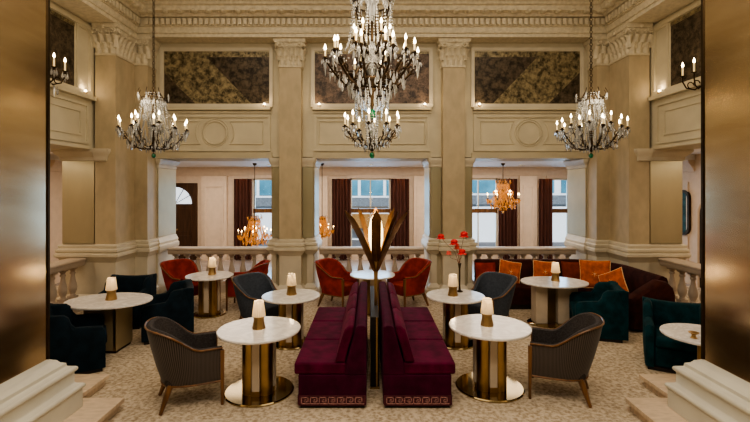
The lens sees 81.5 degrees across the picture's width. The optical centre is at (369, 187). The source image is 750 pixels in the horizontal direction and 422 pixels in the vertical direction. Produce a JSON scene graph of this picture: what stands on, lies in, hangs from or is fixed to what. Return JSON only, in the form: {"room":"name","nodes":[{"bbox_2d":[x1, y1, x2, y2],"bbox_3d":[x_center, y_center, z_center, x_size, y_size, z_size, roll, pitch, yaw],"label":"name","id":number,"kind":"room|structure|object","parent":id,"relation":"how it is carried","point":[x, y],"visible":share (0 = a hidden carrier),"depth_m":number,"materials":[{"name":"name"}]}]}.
{"room":"hotel lounge","nodes":[
{"label":"hotel lounge","id":0,"kind":"room"},
{"bbox_2d":[50,172,61,283],"bbox_3d":[-7.839,-0.940,5.650,0.200,6.600,17.700,0,0,0],"label":"wall","id":1,"kind":"structure","parent":0,"point":[55,177],"depth_m":10.73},
{"bbox_2d":[50,0,94,147],"bbox_3d":[-5.789,-2.505,6.450,0.700,3.470,8.100,0,0,0],"label":"wall","id":2,"kind":"structure","parent":0,"point":[61,118],"depth_m":8.08,"materials":[{"name":"beige paint"}]},
{"bbox_2d":[50,53,68,96],"bbox_3d":[-5.284,-1.869,7.270,0.315,0.713,0.364,0,0,0],"label":"wall sconce","id":3,"kind":"object","parent":2,"relation":"attached to","point":[64,76],"visible":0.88,"depth_m":7.29,"materials":[{"name":"brown metal"}]},
{"bbox_2d":[50,9,74,85],"bbox_3d":[-5.428,-2.450,6.250,0.020,1.180,3.500,0,0,0],"label":"mirror panel","id":4,"kind":"object","parent":2,"relation":"attached to","point":[61,28],"visible":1,"depth_m":7.67,"materials":[{"name":"brown mirror"}]},
{"bbox_2d":[50,2,95,148],"bbox_3d":[-5.744,-1.945,6.480,0.830,2.390,4.160,0,0,0],"label":"trim","id":5,"kind":"structure","parent":2,"relation":"attached to","point":[76,91],"depth_m":8.07,"materials":[{"name":"beige paint"}]},
{"bbox_2d":[176,176,565,259],"bbox_3d":[0.061,0.840,14.400,15.600,3.040,0.200,0,0,0],"label":"wall","id":6,"kind":"structure","parent":0,"point":[179,179],"depth_m":14.30,"materials":[{"name":"paint"}]},
{"bbox_2d":[175,183,197,259],"bbox_3d":[-6.359,1.100,14.255,1.440,2.520,0.090,0,0,0],"label":"door","id":7,"kind":"structure","parent":6,"relation":"in","point":[186,193],"depth_m":14.24,"materials":[{"name":"brown wood"}]},
{"bbox_2d":[350,178,389,245],"bbox_3d":[0.041,0.895,14.385,1.320,2.430,0.110,0,0,0],"label":"window","id":8,"kind":"structure","parent":6,"relation":"in","point":[370,210],"depth_m":14.35,"materials":[{"name":"white wood"}]},
{"bbox_2d":[201,175,566,259],"bbox_3d":[0.896,0.970,14.232,12.770,2.780,0.135,0,0,0],"label":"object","id":9,"kind":"structure","parent":6,"relation":"attached to","point":[213,188],"depth_m":14.20,"materials":[{"name":"paint"}]},
{"bbox_2d":[472,178,497,245],"bbox_3d":[3.596,0.895,14.385,1.270,2.430,0.110,0,0,0],"label":"window","id":10,"kind":"structure","parent":6,"relation":"in","point":[477,210],"depth_m":14.35,"materials":[{"name":"white wood"}]},
{"bbox_2d":[156,43,587,272],"bbox_3d":[0.061,-0.940,10.050,12.200,6.600,0.900,0,0,0],"label":"wall","id":11,"kind":"structure","parent":0,"point":[245,132],"depth_m":9.60,"materials":[{"name":"beige paint"}]},
{"bbox_2d":[155,153,273,160],"bbox_3d":[-3.409,-0.715,10.030,2.580,0.130,1.000,0,0,0],"label":"trim","id":12,"kind":"structure","parent":11,"relation":"attached to","point":[168,156],"depth_m":9.56,"materials":[{"name":"beige paint"}]},
{"bbox_2d":[164,51,268,103],"bbox_3d":[-3.357,-2.428,9.588,2.365,1.195,0.020,0,0,0],"label":"mirror panel","id":13,"kind":"object","parent":11,"relation":"attached to","point":[190,77],"visible":0.96,"depth_m":9.58,"materials":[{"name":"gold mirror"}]},
{"bbox_2d":[160,47,272,106],"bbox_3d":[-3.359,-2.433,9.575,2.480,1.313,0.050,0,0,0],"label":"trim","id":14,"kind":"structure","parent":11,"relation":"attached to","point":[162,49],"depth_m":9.55,"materials":[{"name":"paint"}]},
{"bbox_2d":[163,107,270,150],"bbox_3d":[-3.359,-1.292,9.548,2.400,0.965,0.115,0,0,0],"label":"trim","id":15,"kind":"structure","parent":11,"relation":"attached to","point":[179,112],"depth_m":9.56,"materials":[{"name":"beige paint"}]},
{"bbox_2d":[315,51,428,103],"bbox_3d":[0.061,-2.428,9.588,2.540,1.195,0.019,0,0,0],"label":"mirror panel","id":16,"kind":"object","parent":11,"relation":"attached to","point":[327,91],"visible":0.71,"depth_m":9.59,"materials":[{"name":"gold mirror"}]},
{"bbox_2d":[312,107,431,150],"bbox_3d":[0.061,-1.292,9.548,2.600,0.965,0.115,0,0,0],"label":"trim","id":17,"kind":"structure","parent":11,"relation":"attached to","point":[319,112],"depth_m":9.56,"materials":[{"name":"beige paint"}]},
{"bbox_2d":[311,47,432,106],"bbox_3d":[0.061,-2.433,9.575,2.680,1.313,0.050,0,0,0],"label":"trim","id":18,"kind":"structure","parent":11,"relation":"attached to","point":[313,49],"depth_m":9.55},
{"bbox_2d":[312,153,431,160],"bbox_3d":[0.061,-0.715,10.030,2.620,0.130,1.000,0,0,0],"label":"trim","id":19,"kind":"structure","parent":11,"relation":"attached to","point":[320,156],"depth_m":9.56,"materials":[{"name":"beige paint"}]},
{"bbox_2d":[50,160,694,175],"bbox_3d":[0.061,-0.540,12.400,15.600,0.280,3.800,0,0,0],"label":"trim","id":20,"kind":"structure","parent":11,"relation":"attached to","point":[55,165],"depth_m":14.18,"materials":[{"name":"paint"}]},
{"bbox_2d":[51,0,694,42],"bbox_3d":[0.061,-3.720,6.110,11.160,1.040,7.420,0,0,0],"label":"trim","id":21,"kind":"structure","parent":11,"relation":"attached to","point":[91,11],"depth_m":9.06,"materials":[{"name":"paint"}]},
{"bbox_2d":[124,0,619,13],"bbox_3d":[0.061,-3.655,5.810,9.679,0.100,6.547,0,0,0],"label":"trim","id":22,"kind":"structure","parent":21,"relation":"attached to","point":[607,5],"depth_m":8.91,"materials":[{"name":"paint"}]},
{"bbox_2d":[475,51,579,103],"bbox_3d":[3.478,-2.428,9.588,2.365,1.195,0.020,0,0,0],"label":"mirror panel","id":23,"kind":"object","parent":11,"relation":"attached to","point":[501,77],"visible":0.96,"depth_m":9.58,"materials":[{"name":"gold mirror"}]},
{"bbox_2d":[473,107,581,150],"bbox_3d":[3.481,-1.292,9.548,2.400,0.965,0.115,0,0,0],"label":"trim","id":24,"kind":"structure","parent":11,"relation":"attached to","point":[479,112],"depth_m":9.57,"materials":[{"name":"beige paint"}]},
{"bbox_2d":[471,47,583,106],"bbox_3d":[3.481,-2.433,9.575,2.480,1.313,0.050,0,0,0],"label":"trim","id":25,"kind":"structure","parent":11,"relation":"attached to","point":[473,49],"depth_m":9.55,"materials":[{"name":"paint"}]},
{"bbox_2d":[470,153,588,160],"bbox_3d":[3.531,-0.715,10.030,2.580,0.130,1.000,0,0,0],"label":"trim","id":26,"kind":"structure","parent":11,"relation":"attached to","point":[478,156],"depth_m":9.56,"materials":[{"name":"beige paint"}]},
{"bbox_2d":[50,154,694,166],"bbox_3d":[0.061,-0.755,12.500,16.000,0.150,4.000,0,0,0],"label":"ceiling","id":27,"kind":"structure","parent":0,"point":[52,156],"depth_m":12.07,"materials":[{"name":"paint"}]},
{"bbox_2d":[237,163,271,245],"bbox_3d":[-3.160,0.497,11.998,0.878,2.354,0.882,0,0,-31],"label":"chandelier","id":28,"kind":"object","parent":27,"relation":"hanging from","point":[254,220],"visible":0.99,"depth_m":11.91,"materials":[{"name":"brown metal"}]},
{"bbox_2d":[486,163,520,212],"bbox_3d":[3.689,0.008,11.998,0.898,1.375,0.902,0,0,-31],"label":"chandelier","id":29,"kind":"object","parent":27,"relation":"hanging from","point":[502,192],"visible":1,"depth_m":11.88,"materials":[{"name":"brown metal"}]},
{"bbox_2d":[55,260,700,421],"bbox_3d":[0.061,2.410,5.650,16.000,0.100,17.700,0,0,0],"label":"floor","id":30,"kind":"structure","parent":0,"point":[615,369],"depth_m":5.07,"materials":[{"name":"beige carpet"}]},
{"bbox_2d":[50,258,85,312],"bbox_3d":[-5.659,1.857,6.820,0.340,1.005,3.240,0,0,0],"label":"balustrade","id":31,"kind":"object","parent":30,"relation":"on","point":[60,266],"visible":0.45,"depth_m":8.00,"materials":[{"name":"grey stone"}]},
{"bbox_2d":[50,303,106,373],"bbox_3d":[-3.894,1.956,5.710,0.765,0.808,0.760,0,0,-33],"label":"armchair","id":32,"kind":"object","parent":30,"relation":"on","point":[80,340],"visible":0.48,"depth_m":5.48,"materials":[{"name":"blue fabric"}]},
{"bbox_2d":[51,148,110,301],"bbox_3d":[-5.614,0.797,8.980,1.110,3.125,1.140,0,0,0],"label":"pier","id":33,"kind":"object","parent":30,"relation":"on","point":[78,165],"visible":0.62,"depth_m":8.53,"materials":[{"name":"beige paint"}]},
{"bbox_2d":[75,374,109,397],"bbox_3d":[-3.489,2.297,4.938,0.740,0.125,0.585,0,0,0],"label":"stone step","id":34,"kind":"structure","parent":30,"relation":"on","point":[94,382],"depth_m":5.05,"materials":[{"name":"stone"}]},
{"bbox_2d":[63,398,123,421],"bbox_3d":[-3.624,2.297,3.620,2.030,0.125,2.040,0,0,0],"label":"stone step","id":35,"kind":"structure","parent":30,"relation":"on","point":[93,409],"depth_m":4.39,"materials":[{"name":"stone"}]},
{"bbox_2d":[0,0,85,421],"bbox_3d":[-3.739,-0.978,3.615,1.650,6.424,1.720,0,0,0],"label":"pillar","id":36,"kind":"structure","parent":35,"relation":"on","point":[34,387],"depth_m":3.96,"materials":[{"name":"paint"}]},
{"bbox_2d":[63,292,152,352],"bbox_3d":[-3.789,1.995,6.340,1.200,0.730,0.920,0,0,0],"label":"table","id":37,"kind":"object","parent":30,"relation":"on","point":[117,314],"visible":0.74,"depth_m":6.25,"materials":[{"name":"white stone"}]},
{"bbox_2d":[91,23,160,293],"bbox_3d":[-5.010,-0.417,8.993,0.841,5.555,1.207,0,0,0],"label":"column","id":38,"kind":"structure","parent":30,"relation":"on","point":[126,243],"depth_m":8.73,"materials":[{"name":"stone"}]},
{"bbox_2d":[98,273,156,328],"bbox_3d":[-4.221,1.956,7.567,0.760,0.808,0.765,0,0,-6],"label":"armchair","id":39,"kind":"object","parent":30,"relation":"on","point":[147,284],"visible":0.4,"depth_m":7.78,"materials":[{"name":"blue fabric"}]},
{"bbox_2d":[140,279,193,344],"bbox_3d":[-3.223,1.956,6.977,0.765,0.808,0.760,0,0,-24],"label":"armchair","id":40,"kind":"object","parent":30,"relation":"on","point":[177,304],"visible":0.8,"depth_m":6.71,"materials":[{"name":"blue fabric"}]},
{"bbox_2d":[155,159,179,293],"bbox_3d":[-4.618,0.850,10.000,0.118,2.980,0.980,0,0,0],"label":"pier","id":41,"kind":"object","parent":30,"relation":"on","point":[166,169],"visible":0.76,"depth_m":9.90,"materials":[{"name":"beige paint"}]},
{"bbox_2d":[160,258,198,295],"bbox_3d":[-3.731,1.916,8.694,0.783,0.902,0.744,0,0,33],"label":"armchair","id":42,"kind":"object","parent":30,"relation":"on","point":[174,270],"visible":0.44,"depth_m":8.83,"materials":[{"name":"red fabric"}]},
{"bbox_2d":[144,317,223,415],"bbox_3d":[-2.064,1.916,4.843,0.783,0.902,0.744,0,0,-26],"label":"armchair","id":43,"kind":"object","parent":30,"relation":"on","point":[183,358],"visible":1,"depth_m":4.61,"materials":[{"name":"brown fabric"}]},
{"bbox_2d":[185,271,233,318],"bbox_3d":[-2.989,1.995,8.150,0.860,0.730,0.860,0,0,0],"label":"round table","id":44,"kind":"object","parent":30,"relation":"on","point":[209,286],"visible":0.94,"depth_m":7.99,"materials":[{"name":"white stone"}]},
{"bbox_2d":[167,246,269,292],"bbox_3d":[-3.394,1.857,9.950,2.290,1.005,0.340,0,0,0],"label":"balustrade","id":45,"kind":"object","parent":30,"relation":"on","point":[176,251],"visible":0.45,"depth_m":9.88,"materials":[{"name":"grey stone"}]},
{"bbox_2d":[234,179,251,259],"bbox_3d":[-4.109,1.015,14.146,0.580,2.630,0.125,0,0,0],"label":"curtain","id":46,"kind":"object","parent":30,"relation":"on","point":[242,188],"visible":0.84,"depth_m":14.14,"materials":[{"name":"fabric"}]},
{"bbox_2d":[225,260,269,310],"bbox_3d":[-2.377,1.916,8.663,0.783,0.902,0.744,0,0,-3],"label":"armchair","id":47,"kind":"object","parent":30,"relation":"on","point":[262,266],"visible":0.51,"depth_m":8.35,"materials":[{"name":"red fabric"}]},
{"bbox_2d":[231,272,277,319],"bbox_3d":[-1.850,1.916,7.215,0.783,0.902,0.744,0,0,35],"label":"armchair","id":48,"kind":"object","parent":30,"relation":"on","point":[248,287],"visible":0.56,"depth_m":7.24,"materials":[{"name":"grey fabric"}]},
{"bbox_2d":[216,316,300,407],"bbox_3d":[-1.276,1.995,5.060,0.950,0.730,0.950,0,0,0],"label":"round table","id":49,"kind":"object","parent":30,"relation":"on","point":[259,385],"visible":0.91,"depth_m":4.89,"materials":[{"name":"white stone"}]},
{"bbox_2d":[252,300,265,329],"bbox_3d":[-1.284,1.471,5.060,0.156,0.318,0.156,0,0,22],"label":"table lamp","id":50,"kind":"object","parent":49,"relation":"on","point":[258,313],"visible":1,"depth_m":5.01,"materials":[{"name":"glass"}]},
{"bbox_2d":[261,289,319,349],"bbox_3d":[-1.189,1.995,6.620,0.880,0.730,0.880,0,0,0],"label":"round table","id":51,"kind":"object","parent":30,"relation":"on","point":[292,307],"visible":0.81,"depth_m":6.46,"materials":[{"name":"white stone"}]},
{"bbox_2d":[266,38,321,291],"bbox_3d":[-1.684,-0.419,9.898,1.110,5.557,1.305,0,0,0],"label":"pier","id":52,"kind":"object","parent":30,"relation":"on","point":[294,245],"visible":0.96,"depth_m":9.38,"materials":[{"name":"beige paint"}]},
{"bbox_2d":[294,281,366,407],"bbox_3d":[-0.416,1.917,5.760,0.775,0.885,2.240,0,0,0],"label":"banquette","id":53,"kind":"object","parent":30,"relation":"on","point":[330,364],"visible":1,"depth_m":4.66,"materials":[{"name":"red fabric"}]},
{"bbox_2d":[294,340,347,373],"bbox_3d":[-0.524,1.937,5.022,0.560,0.123,0.731,0,0,0],"label":"seat cushion","id":54,"kind":"object","parent":53,"relation":"on","point":[314,356],"depth_m":4.76,"materials":[{"name":"red fabric"}]},
{"bbox_2d":[305,321,342,339],"bbox_3d":[-0.524,1.937,5.765,0.560,0.123,0.731,0,0,0],"label":"seat cushion","id":55,"kind":"object","parent":53,"relation":"on","point":[319,330],"depth_m":5.72,"materials":[{"name":"red fabric"}]},
{"bbox_2d":[313,307,345,321],"bbox_3d":[-0.524,1.937,6.508,0.560,0.123,0.731,0,0,0],"label":"seat cushion","id":56,"kind":"object","parent":53,"relation":"on","point":[323,314],"depth_m":6.45,"materials":[{"name":"red fabric"}]},
{"bbox_2d":[335,308,355,361],"bbox_3d":[-0.264,1.675,5.022,0.198,0.395,0.727,0,0,0],"label":"cushion","id":57,"kind":"object","parent":53,"relation":"on","point":[345,350],"depth_m":4.66,"materials":[{"name":"red fabric"}]},
{"bbox_2d":[340,293,356,334],"bbox_3d":[-0.264,1.675,5.765,0.198,0.395,0.727,0,0,0],"label":"cushion","id":58,"kind":"object","parent":53,"relation":"on","point":[352,303],"depth_m":5.72,"materials":[{"name":"red fabric"}]},
{"bbox_2d":[344,282,358,315],"bbox_3d":[-0.264,1.675,6.508,0.198,0.395,0.727,0,0,0],"label":"cushion","id":59,"kind":"object","parent":53,"relation":"on","point":[354,289],"depth_m":6.45,"materials":[{"name":"red fabric"}]},
{"bbox_2d":[314,258,358,306],"bbox_3d":[-0.694,1.916,8.779,0.783,0.902,0.744,0,0,28],"label":"armchair","id":60,"kind":"object","parent":30,"relation":"on","point":[335,280],"visible":0.8,"depth_m":8.58,"materials":[{"name":"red fabric"}]},
{"bbox_2d":[332,179,350,259],"bbox_3d":[-0.904,1.015,14.146,0.610,2.630,0.120,0,0,0],"label":"curtain","id":61,"kind":"object","parent":30,"relation":"on","point":[341,188],"visible":0.8,"depth_m":14.15,"materials":[{"name":"fabric"}]},
{"bbox_2d":[319,246,423,292],"bbox_3d":[0.061,1.857,9.950,2.360,1.005,0.340,0,0,0],"label":"balustrade","id":62,"kind":"object","parent":30,"relation":"on","point":[325,250],"visible":0.39,"depth_m":9.88,"materials":[{"name":"grey stone"}]},
{"bbox_2d":[350,270,394,316],"bbox_3d":[0.061,1.995,8.250,0.860,0.730,0.860,0,0,0],"label":"round table","id":63,"kind":"object","parent":30,"relation":"on","point":[365,275],"visible":0.48,"depth_m":8.08,"materials":[{"name":"white stone"}]},
{"bbox_2d":[345,208,408,388],"bbox_3d":[0.095,1.310,5.940,0.805,2.100,1.680,0,0,0],"label":"lamp","id":64,"kind":"object","parent":30,"relation":"on","point":[376,243],"visible":1,"depth_m":5.50,"materials":[{"name":"brown metal"}]},
{"bbox_2d":[391,179,408,259],"bbox_3d":[1.001,1.015,14.146,0.600,2.630,0.125,0,0,0],"label":"curtain","id":65,"kind":"object","parent":30,"relation":"on","point":[399,187],"visible":0.7,"depth_m":14.14,"materials":[{"name":"fabric"}]},
{"bbox_2d":[387,258,431,306],"bbox_3d":[0.854,1.916,8.811,0.783,0.902,0.744,0,0,-30],"label":"armchair","id":66,"kind":"object","parent":30,"relation":"on","point":[410,280],"visible":0.86,"depth_m":8.62,"materials":[{"name":"red fabric"}]},
{"bbox_2d":[379,281,454,407],"bbox_3d":[0.538,1.917,5.760,0.775,0.885,2.240,0,0,0],"label":"banquette","id":67,"kind":"object","parent":30,"relation":"on","point":[417,365],"visible":0.99,"depth_m":4.66,"materials":[{"name":"red fabric"}]},
{"bbox_2d":[387,282,401,311],"bbox_3d":[0.386,1.675,6.508,0.198,0.395,0.727,0,0,0],"label":"cushion","id":68,"kind":"object","parent":67,"relation":"on","point":[391,289],"depth_m":6.45,"materials":[{"name":"red fabric"}]},
{"bbox_2d":[390,293,406,330],"bbox_3d":[0.386,1.675,5.765,0.198,0.395,0.727,0,0,0],"label":"cushion","id":69,"kind":"object","parent":67,"relation":"on","point":[394,303],"depth_m":5.73,"materials":[{"name":"red fabric"}]},
{"bbox_2d":[393,308,413,361],"bbox_3d":[0.386,1.675,5.022,0.198,0.395,0.727,0,0,0],"label":"cushion","id":70,"kind":"object","parent":67,"relation":"on","point":[403,351],"depth_m":4.66,"materials":[{"name":"red fabric"}]},
{"bbox_2d":[401,307,433,321],"bbox_3d":[0.646,1.937,6.508,0.560,0.123,0.731,0,0,0],"label":"seat cushion","id":71,"kind":"object","parent":67,"relation":"on","point":[410,314],"depth_m":6.45,"materials":[{"name":"red fabric"}]},
{"bbox_2d":[404,321,442,339],"bbox_3d":[0.646,1.937,5.765,0.560,0.123,0.731,0,0,0],"label":"seat cushion","id":72,"kind":"object","parent":67,"relation":"on","point":[416,330],"depth_m":5.72,"materials":[{"name":"red fabric"}]},
{"bbox_2d":[400,340,454,373],"bbox_3d":[0.646,1.937,5.022,0.560,0.123,0.731,0,0,0],"label":"seat cushion","id":73,"kind":"object","parent":67,"relation":"on","point":[430,356],"depth_m":4.75,"materials":[{"name":"red fabric"}]},
{"bbox_2d":[421,38,477,293],"bbox_3d":[1.806,-0.419,9.898,1.110,5.557,1.305,0,0,0],"label":"pier","id":74,"kind":"object","parent":30,"relation":"on","point":[447,178],"visible":0.98,"depth_m":9.38,"materials":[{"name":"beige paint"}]},
{"bbox_2d":[426,289,484,349],"bbox_3d":[1.311,1.995,6.620,0.880,0.730,0.880,0,0,0],"label":"round table","id":75,"kind":"object","parent":30,"relation":"on","point":[453,307],"visible":0.77,"depth_m":6.45,"materials":[{"name":"white stone"}]},
{"bbox_2d":[437,231,468,291],"bbox_3d":[1.319,1.156,6.834,0.520,0.948,0.223,0,0,0],"label":"flower vase","id":76,"kind":"object","parent":75,"relation":"on","point":[463,233],"visible":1,"depth_m":6.82,"materials":[{"name":"brown metal"}]},
{"bbox_2d":[449,314,531,402],"bbox_3d":[1.426,1.995,5.160,0.950,0.730,0.950,0,0,0],"label":"round table","id":77,"kind":"object","parent":30,"relation":"on","point":[489,382],"visible":0.91,"depth_m":4.99,"materials":[{"name":"white stone"}]},
{"bbox_2d":[480,297,493,326],"bbox_3d":[1.401,1.471,5.170,0.156,0.318,0.156,0,0,22],"label":"table lamp","id":78,"kind":"object","parent":77,"relation":"on","point":[487,311],"visible":1,"depth_m":5.12,"materials":[{"name":"glass"}]},
{"bbox_2d":[468,272,517,316],"bbox_3d":[2.040,1.916,7.257,0.783,0.902,0.744,0,0,-37],"label":"armchair","id":79,"kind":"object","parent":30,"relation":"on","point":[500,287],"visible":0.59,"depth_m":7.33,"materials":[{"name":"grey fabric"}]},
{"bbox_2d":[498,179,516,258],"bbox_3d":[4.511,1.015,14.146,0.620,2.630,0.122,0,0,0],"label":"curtain","id":80,"kind":"object","parent":30,"relation":"on","point":[507,221],"visible":0.62,"depth_m":14.14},
{"bbox_2d":[472,246,576,283],"bbox_3d":[3.516,1.857,9.950,2.290,1.005,0.340,0,0,0],"label":"balustrade","id":81,"kind":"object","parent":30,"relation":"on","point":[489,251],"visible":0.3,"depth_m":9.80,"materials":[{"name":"grey stone"}]},
{"bbox_2d":[539,179,552,258],"bbox_3d":[5.741,1.015,14.148,0.440,2.630,0.113,0,0,0],"label":"curtain","id":82,"kind":"object","parent":30,"relation":"on","point":[545,185],"visible":0.84,"depth_m":14.14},
{"bbox_2d":[520,276,588,328],"bbox_3d":[3.231,1.995,7.600,1.140,0.730,0.900,0,0,0],"label":"table","id":83,"kind":"object","parent":30,"relation":"on","point":[549,299],"visible":0.88,"depth_m":7.48,"materials":[{"name":"white stone"}]},
{"bbox_2d":[528,312,604,407],"bbox_3d":[2.258,1.916,4.996,0.783,0.902,0.744,0,0,23],"label":"armchair","id":84,"kind":"object","parent":30,"relation":"on","point":[566,352],"visible":0.98,"depth_m":4.76,"materials":[{"name":"brown fabric"}]},
{"bbox_2d":[474,259,674,329],"bbox_3d":[3.601,1.917,8.090,2.800,0.885,2.060,0,0,0],"label":"sofa","id":85,"kind":"object","parent":30,"relation":"on","point":[639,282],"visible":0.3,"depth_m":7.86,"materials":[{"name":"fabric"}]},
{"bbox_2d":[499,259,521,283],"bbox_3d":[2.821,1.690,8.740,0.528,0.518,0.198,0,0,0],"label":"cushion","id":86,"kind":"object","parent":85,"relation":"on","point":[508,267],"visible":0.66,"depth_m":8.70,"materials":[{"name":"orange fabric"}]},
{"bbox_2d":[533,260,551,275],"bbox_3d":[3.510,1.690,8.740,0.491,0.484,0.206,0,0,3],"label":"cushion","id":87,"kind":"object","parent":85,"relation":"on","point":[540,268],"visible":0.6,"depth_m":8.69,"materials":[{"name":"orange fabric"}]},
{"bbox_2d":[561,261,579,278],"bbox_3d":[4.081,1.691,8.700,0.436,0.423,0.200,0,0,17],"label":"cushion","id":88,"kind":"object","parent":85,"relation":"on","point":[569,269],"visible":0.58,"depth_m":8.66,"materials":[{"name":"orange fabric"}]},
{"bbox_2d":[579,259,610,287],"bbox_3d":[4.341,1.661,8.360,0.578,0.567,0.216,0,0,32],"label":"cushion","id":89,"kind":"object","parent":85,"relation":"on","point":[590,270],"visible":0.77,"depth_m":8.33,"materials":[{"name":"orange fabric"}]},
{"bbox_2d":[598,267,628,291],"bbox_3d":[4.401,1.719,7.860,0.251,0.600,0.620,0,0,-37],"label":"cushion","id":90,"kind":"object","parent":85,"relation":"on","point":[616,275],"visible":0.52,"depth_m":7.81,"materials":[{"name":"orange fabric"}]},
{"bbox_2d":[563,159,588,259],"bbox_3d":[4.740,0.850,10.000,0.118,2.980,0.980,0,0,0],"label":"pier","id":91,"kind":"object","parent":30,"relation":"on","point":[576,169],"visible":0.7,"depth_m":9.98,"materials":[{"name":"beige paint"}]},
{"bbox_2d":[569,281,628,342],"bbox_3d":[3.678,1.956,7.025,0.765,0.808,0.760,0,0,18],"label":"armchair","id":92,"kind":"object","parent":30,"relation":"on","point":[608,300],"visible":0.9,"depth_m":6.65,"materials":[{"name":"teal fabric"}]},
{"bbox_2d":[583,23,653,271],"bbox_3d":[5.132,-0.417,8.993,0.841,5.555,1.207,0,0,0],"label":"column","id":93,"kind":"structure","parent":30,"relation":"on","point":[618,183],"depth_m":8.71,"materials":[{"name":"stone"}]},
{"bbox_2d":[625,398,688,421],"bbox_3d":[3.746,2.297,3.620,2.030,0.125,2.040,0,0,0],"label":"stone step","id":94,"kind":"structure","parent":30,"relation":"on","point":[646,409],"depth_m":4.39,"materials":[{"name":"stone"}]},
{"bbox_2d":[664,0,749,421],"bbox_3d":[3.861,-0.978,3.615,1.650,6.424,1.720,0,0,0],"label":"pillar","id":95,"kind":"structure","parent":94,"relation":"on","point":[715,387],"depth_m":3.98,"materials":[{"name":"paint"}]},
{"bbox_2d":[639,374,675,397],"bbox_3d":[3.611,2.297,4.938,0.740,0.125,0.585,0,0,0],"label":"stone step","id":96,"kind":"structure","parent":30,"relation":"on","point":[655,383],"depth_m":5.05,"materials":[{"name":"stone"}]},
{"bbox_2d":[634,148,693,301],"bbox_3d":[5.736,0.797,8.980,1.110,3.125,1.140,0,0,0],"label":"pier","id":97,"kind":"object","parent":30,"relation":"on","point":[665,164],"visible":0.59,"depth_m":8.53,"materials":[{"name":"beige paint"}]},
{"bbox_2d":[642,296,700,373],"bbox_3d":[4.090,1.956,5.785,0.760,0.808,0.765,0,0,30],"label":"armchair","id":98,"kind":"object","parent":30,"relation":"on","point":[662,352],"visible":0.7,"depth_m":5.66,"materials":[{"name":"teal fabric"}]},
{"bbox_2d":[655,326,696,352],"bbox_3d":[4.045,1.979,5.707,0.516,0.138,0.585,0,0,30],"label":"seat cushion","id":99,"kind":"object","parent":98,"relation":"on","point":[662,342],"depth_m":5.51,"materials":[{"name":"teal fabric"}]},
{"bbox_2d":[658,258,700,302],"bbox_3d":[5.781,1.857,6.820,0.340,1.005,3.240,0,0,0],"label":"balustrade","id":100,"kind":"object","parent":30,"relation":"on","point":[693,269],"visible":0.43,"depth_m":7.97,"materials":[{"name":"grey stone"}]},
{"bbox_2d":[659,323,700,359],"bbox_3d":[3.721,1.933,4.860,0.800,0.605,0.800,0,0,0],"label":"round table","id":101,"kind":"object","parent":30,"relation":"on","point":[677,331],"visible":0.34,"depth_m":4.91,"materials":[{"name":"white stone"}]},
{"bbox_2d":[650,0,700,147],"bbox_3d":[5.911,-2.505,6.450,0.700,3.470,8.100,0,0,0],"label":"wall","id":102,"kind":"structure","parent":0,"point":[687,117],"depth_m":8.06,"materials":[{"name":"beige paint"}]},
{"bbox_2d":[648,0,700,148],"bbox_3d":[5.866,-1.945,6.480,0.830,2.390,4.160,0,0,0],"label":"trim","id":103,"kind":"structure","parent":102,"relation":"attached to","point":[668,91],"depth_m":8.06,"materials":[{"name":"beige paint"}]},
{"bbox_2d":[670,6,700,85],"bbox_3d":[5.550,-2.450,6.250,0.020,1.180,3.500,0,0,0],"label":"mirror panel","id":104,"kind":"object","parent":102,"relation":"attached to","point":[685,30],"visible":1,"depth_m":7.61,"materials":[{"name":"brown mirror"}]},
{"bbox_2d":[682,154,700,283],"bbox_3d":[7.961,-0.940,5.650,0.200,6.600,17.700,0,0,0],"label":"wall","id":105,"kind":"structure","parent":0,"point":[694,178],"depth_m":10.54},
{"bbox_2d":[682,190,690,234],"bbox_3d":[7.830,0.610,10.980,0.058,1.120,0.720,0,0,0],"label":"wall mirror","id":106,"kind":"object","parent":105,"relation":"attached to","point":[685,193],"visible":0.47,"depth_m":10.73,"materials":[{"name":"teal mirror"}]},
{"bbox_2d":[696,202,700,287],"bbox_3d":[7.831,1.290,10.000,0.080,2.140,0.780,0,0,0],"label":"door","id":107,"kind":"structure","parent":105,"relation":"in","point":[698,212],"depth_m":10.32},
{"bbox_3d":[0.061,-4.315,3.650,16.000,0.150,13.700,0,0,0],"label":"ceiling","id":108,"kind":"structure","parent":0,"visible":0},
{"bbox_2d":[115,0,189,157],"bbox_3d":[-3.469,-2.360,7.000,1.078,3.760,1.075,0,0,0],"label":"chandelier","id":109,"kind":"object","parent":108,"relation":"hanging from","point":[134,130],"visible":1,"depth_m":6.91,"materials":[{"name":"brown metal"}]},
{"bbox_2d":[321,0,421,158],"bbox_3d":[0.036,-2.320,5.600,1.297,3.884,1.253,0,0,30],"label":"chandelier","id":110,"kind":"object","parent":108,"relation":"hanging from","point":[371,67],"visible":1,"depth_m":5.48,"materials":[{"name":"clear glass"}]},
{"bbox_2d":[554,0,630,157],"bbox_3d":[3.571,-2.360,7.000,1.078,3.760,1.075,0,0,0],"label":"chandelier","id":111,"kind":"object","parent":108,"relation":"hanging from","point":[599,102],"visible":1,"depth_m":6.92,"materials":[{"name":"brown metal"}]},
{"label":"outside","id":112,"kind":"structure","parent":0,"visible":0},
{"bbox_2d":[256,240,564,245],"bbox_3d":[0.061,2.910,29.800,60.000,0.100,30.400,0,0,0],"label":"street","id":113,"kind":"structure","parent":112,"point":[354,242],"depth_m":22.42,"materials":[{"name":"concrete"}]},
{"bbox_2d":[256,180,388,239],"bbox_3d":[-2.639,-1.390,25.930,12.600,8.500,4.140,0,0,0],"label":"building","id":114,"kind":"structure","parent":113,"relation":"on","point":[360,188],"depth_m":23.97,"materials":[{"name":"blue glass"}]},
{"bbox_2d":[472,180,565,241],"bbox_3d":[9.961,-1.390,24.930,12.200,8.500,4.140,0,0,0],"label":"building","id":115,"kind":"structure","parent":113,"relation":"on","point":[486,220],"depth_m":23.00,"materials":[{"name":"blue glass"}]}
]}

